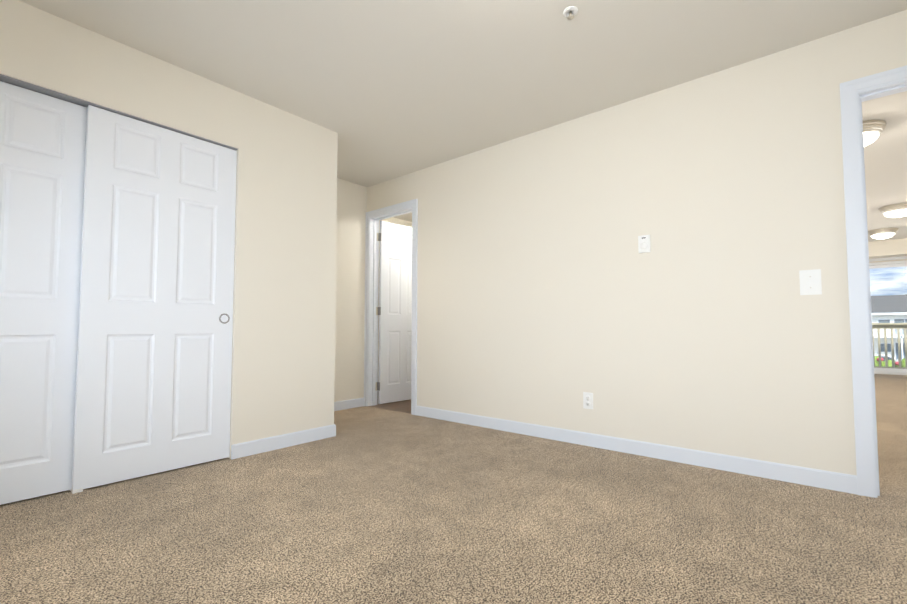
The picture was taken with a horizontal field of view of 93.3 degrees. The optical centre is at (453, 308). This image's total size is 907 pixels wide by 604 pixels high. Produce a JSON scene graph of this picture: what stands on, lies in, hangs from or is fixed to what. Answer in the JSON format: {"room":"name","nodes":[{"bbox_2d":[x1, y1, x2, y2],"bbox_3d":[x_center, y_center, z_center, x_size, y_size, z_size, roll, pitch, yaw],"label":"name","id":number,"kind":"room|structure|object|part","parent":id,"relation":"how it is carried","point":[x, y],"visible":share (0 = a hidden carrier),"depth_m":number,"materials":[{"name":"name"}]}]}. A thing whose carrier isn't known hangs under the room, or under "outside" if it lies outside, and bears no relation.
{"room":"empty bedroom","nodes":[
{"label":"empty bedroom","id":0,"kind":"room"},
{"bbox_2d":[0,0,337,458],"bbox_3d":[-1.863,-0.260,2.367,0.120,2.410,2.770,-2,-4,40],"label":"wall","id":1,"kind":"structure","parent":0,"point":[283,347],"depth_m":2.91,"materials":[{"name":"beige paint"}]},
{"bbox_2d":[0,81,86,504],"bbox_3d":[-2.201,-0.087,1.986,0.038,2.008,0.762,-2,-4,40],"label":"closet door","id":2,"kind":"structure","parent":1,"relation":"in","point":[42,152],"depth_m":2.13,"materials":[{"name":"white paint"}]},
{"bbox_2d":[70,488,82,493],"bbox_3d":[-1.946,0.930,2.210,0.082,0.018,0.040,-2,-4,40],"label":"trim","id":3,"kind":"structure","parent":1,"relation":"attached to","point":[76,490],"depth_m":2.18,"materials":[{"name":"white plastic"}]},
{"bbox_2d":[0,74,237,149],"bbox_3d":[-1.950,-1.086,2.302,0.096,0.006,1.500,-2,-4,40],"label":"trim","id":4,"kind":"structure","parent":1,"relation":"attached to","point":[38,89],"depth_m":2.23,"materials":[{"name":"grey"}]},
{"bbox_2d":[72,105,236,489],"bbox_3d":[-1.698,-0.062,2.522,0.038,2.008,0.762,-2,-4,40],"label":"closet door","id":5,"kind":"structure","parent":1,"relation":"in","point":[154,366],"depth_m":2.46,"materials":[{"name":"white paint"}]},
{"bbox_2d":[231,424,335,458],"bbox_3d":[-1.177,0.932,3.034,0.012,0.091,0.760,-2,-4,40],"label":"baseboard","id":6,"kind":"structure","parent":1,"relation":"attached to","point":[244,449],"depth_m":2.99,"materials":[{"name":"white paint"}]},
{"bbox_2d":[334,178,366,401],"bbox_3d":[-2.213,-0.216,3.306,0.120,2.410,3.770,-2,-4,40],"label":"wall","id":7,"kind":"structure","parent":0,"point":[350,290],"depth_m":4.55,"materials":[{"name":"beige paint"}]},
{"bbox_2d":[334,397,364,410],"bbox_3d":[-1.278,0.991,4.273,0.012,0.091,1.000,-2,-4,40],"label":"baseboard","id":8,"kind":"structure","parent":7,"relation":"attached to","point":[359,402],"depth_m":4.49,"materials":[{"name":"white paint"}]},
{"bbox_2d":[370,399,410,413],"bbox_3d":[-0.360,1.133,5.257,1.860,0.100,1.686,-2,-4,40],"label":"floor","id":9,"kind":"structure","parent":0,"point":[404,406],"depth_m":4.61,"materials":[{"name":"brown wood"}]},
{"bbox_2d":[378,217,411,366],"bbox_3d":[-1.031,-0.094,5.870,0.120,2.410,1.450,-2,-4,40],"label":"wall","id":10,"kind":"structure","parent":0,"point":[399,221],"depth_m":6.01,"materials":[{"name":"beige paint"}]},
{"bbox_2d":[0,374,906,603],"bbox_3d":[3.364,1.075,4.022,7.710,0.100,12.090,-2,-4,40],"label":"floor carpet","id":11,"kind":"object","parent":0,"point":[369,505],"visible":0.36,"depth_m":1.78,"materials":[{"name":"beige carpet"}]},
{"bbox_2d":[19,0,906,241],"bbox_3d":[3.083,-1.421,4.373,8.440,0.100,12.090,-2,-4,40],"label":"ceiling","id":12,"kind":"structure","parent":0,"point":[386,90],"depth_m":2.47,"materials":[{"name":"white paint"}]},
{"bbox_2d":[563,6,577,19],"bbox_3d":[0.582,-1.460,2.128,0.072,0.035,0.072,-2,-4,40],"label":"sprinkler","id":13,"kind":"object","parent":12,"relation":"attached to","point":[569,12],"visible":1,"depth_m":2.12,"materials":[{"name":"white plastic"}]},
{"bbox_2d":[863,120,885,145],"bbox_3d":[3.190,-1.333,3.402,0.354,0.168,0.354,-2,-4,40],"label":"ceiling light","id":14,"kind":"object","parent":12,"relation":"attached to","point":[878,126],"depth_m":3.26,"materials":[{"name":"white glass"}]},
{"bbox_3d":[3.190,-1.299,3.400,0.272,0.100,0.272,-2,-4,40],"label":"living room ceiling light shade","id":15,"kind":"part","parent":14,"relation":"part of","materials":[{"name":"white glass"}]},
{"bbox_2d":[868,228,898,240],"bbox_3d":[6.856,-1.171,6.840,0.354,0.168,0.354,-2,-4,40],"label":"ceiling light","id":16,"kind":"object","parent":12,"relation":"attached to","point":[881,231],"depth_m":6.75,"materials":[{"name":"white glass"}]},
{"bbox_3d":[6.856,-1.137,6.839,0.272,0.100,0.272,-2,-4,40],"label":"living room ceiling light shade","id":17,"kind":"part","parent":16,"relation":"part of","materials":[{"name":"white glass"}]},
{"bbox_2d":[868,238,906,258],"bbox_3d":[8.667,-1.107,7.094,3.100,0.270,0.450,-2,-4,40],"label":"soffit beam","id":18,"kind":"structure","parent":12,"relation":"attached to","point":[889,248],"depth_m":7.62,"materials":[{"name":"beige paint"}]},
{"bbox_2d":[879,203,906,218],"bbox_3d":[5.722,-1.234,5.508,0.354,0.168,0.354,-2,-4,40],"label":"ceiling light","id":19,"kind":"object","parent":12,"relation":"attached to","point":[892,207],"depth_m":5.45,"materials":[{"name":"white glass"}]},
{"bbox_3d":[5.722,-1.200,5.507,0.272,0.100,0.272,-2,-4,40],"label":"living room ceiling light shade","id":20,"kind":"part","parent":19,"relation":"part of","materials":[{"name":"white glass"}]},
{"bbox_2d":[367,10,906,475],"bbox_3d":[1.668,-0.248,2.612,8.440,2.410,0.120,-2,-4,40],"label":"wall","id":21,"kind":"structure","parent":0,"point":[547,294],"depth_m":2.77,"materials":[{"name":"beige paint"}]},
{"bbox_2d":[364,199,417,414],"bbox_3d":[-0.626,-0.015,4.508,0.802,2.123,0.154,-2,-4,40],"label":"door frame","id":22,"kind":"structure","parent":21,"relation":"attached to","point":[373,217],"depth_m":4.66,"materials":[{"name":"white paint"}]},
{"bbox_2d":[375,233,377,390],"bbox_3d":[-0.850,0.026,4.750,0.002,1.750,0.036,-2,-4,40],"label":"door hinges","id":23,"kind":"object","parent":22,"relation":"attached to","point":[376,314],"depth_m":4.75,"materials":[{"name":"silver metal"}]},
{"bbox_2d":[377,221,411,403],"bbox_3d":[-0.596,0.042,4.981,0.175,2.030,0.662,-3,-4,44],"label":"door","id":24,"kind":"structure","parent":21,"relation":"in","point":[395,311],"depth_m":4.88,"materials":[{"name":"white paint"}]},
{"bbox_2d":[583,392,592,408],"bbox_3d":[0.964,0.659,3.070,0.072,0.116,0.010,-2,-4,40],"label":"electrical outlet plate","id":25,"kind":"object","parent":21,"relation":"attached to","point":[587,400],"visible":1,"depth_m":3.07,"materials":[{"name":"white plastic"}]},
{"bbox_2d":[416,406,857,494],"bbox_3d":[0.840,0.938,3.158,3.120,0.091,0.012,-2,-4,40],"label":"baseboard","id":26,"kind":"structure","parent":21,"relation":"attached to","point":[840,482],"depth_m":2.71,"materials":[{"name":"white paint"}]},
{"bbox_2d":[638,235,650,252],"bbox_3d":[1.270,-0.432,2.854,0.072,0.114,0.030,-2,-4,40],"label":"thermostat","id":27,"kind":"object","parent":21,"relation":"attached to","point":[644,244],"visible":1,"depth_m":2.84,"materials":[{"name":"white plastic"}]},
{"bbox_2d":[799,269,821,294],"bbox_3d":[1.922,-0.143,2.307,0.090,0.135,0.016,-2,-4,40],"label":"switch plate","id":28,"kind":"object","parent":21,"relation":"attached to","point":[810,282],"visible":1,"depth_m":2.31,"materials":[{"name":"white plastic"}]},
{"bbox_2d":[840,65,906,497],"bbox_3d":[2.449,-0.136,1.957,0.956,2.123,0.154,-2,-4,40],"label":"door frame","id":29,"kind":"structure","parent":21,"relation":"attached to","point":[855,94],"depth_m":2.18,"materials":[{"name":"white paint"}]},
{"bbox_2d":[869,259,906,262],"bbox_3d":[7.590,0.022,8.327,6.400,2.410,0.150,-2,-4,40],"label":"wall","id":30,"kind":"structure","parent":0,"point":[887,260],"depth_m":7.92,"materials":[{"name":"beige paint"}]},
{"bbox_2d":[869,260,906,374],"bbox_3d":[7.818,0.178,8.125,1.880,2.080,0.118,-2,-4,40],"label":"window","id":31,"kind":"structure","parent":30,"relation":"in","point":[886,370],"depth_m":7.93,"materials":[{"name":"glass"}]},
{"bbox_2d":[869,256,906,261],"bbox_3d":[7.515,0.125,8.170,2.600,2.120,0.070,-2,-4,40],"label":"vertical blinds","id":32,"kind":"object","parent":31,"relation":"attached to","point":[888,258],"depth_m":7.82,"materials":[{"name":"white plastic"}]},
{"label":"outside","id":33,"kind":"structure","parent":0,"visible":0},
{"bbox_3d":[64.275,7.603,76.300,320.000,0.300,280.000,-2,-4,40],"label":"ground","id":34,"kind":"structure","parent":33,"visible":0},
{"bbox_2d":[875,355,898,361],"bbox_3d":[39.076,5.006,39.465,4.400,1.400,1.770,-2,-4,40],"label":"car","id":35,"kind":"object","parent":34,"relation":"on","point":[883,357],"depth_m":38.61,"materials":[{"name":"grey"}]},
{"bbox_2d":[871,295,906,359],"bbox_3d":[51.849,2.584,61.559,49.200,8.330,12.100,-2,-4,40],"label":"building","id":36,"kind":"structure","parent":34,"relation":"on","point":[883,314],"depth_m":53.76,"materials":[{"name":"white"}]},
{"bbox_2d":[875,356,905,366],"bbox_3d":[22.767,3.714,22.490,3.048,2.376,1.883,-2,-4,40],"label":"flowers","id":37,"kind":"object","parent":34,"relation":"on","point":[903,364],"depth_m":22.56,"materials":[{"name":"green plant"}]},
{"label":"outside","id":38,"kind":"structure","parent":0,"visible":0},
{"bbox_3d":[8.149,1.478,8.932,6.800,0.200,1.600,-2,-4,40],"label":"floor","id":39,"kind":"structure","parent":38,"visible":0},
{"bbox_2d":[872,323,906,368],"bbox_3d":[8.577,0.863,9.477,6.800,1.080,0.140,-2,-4,40],"label":"balcony railing","id":40,"kind":"object","parent":39,"relation":"on","point":[887,326],"depth_m":8.97,"materials":[{"name":"beige paint"}]}
]}

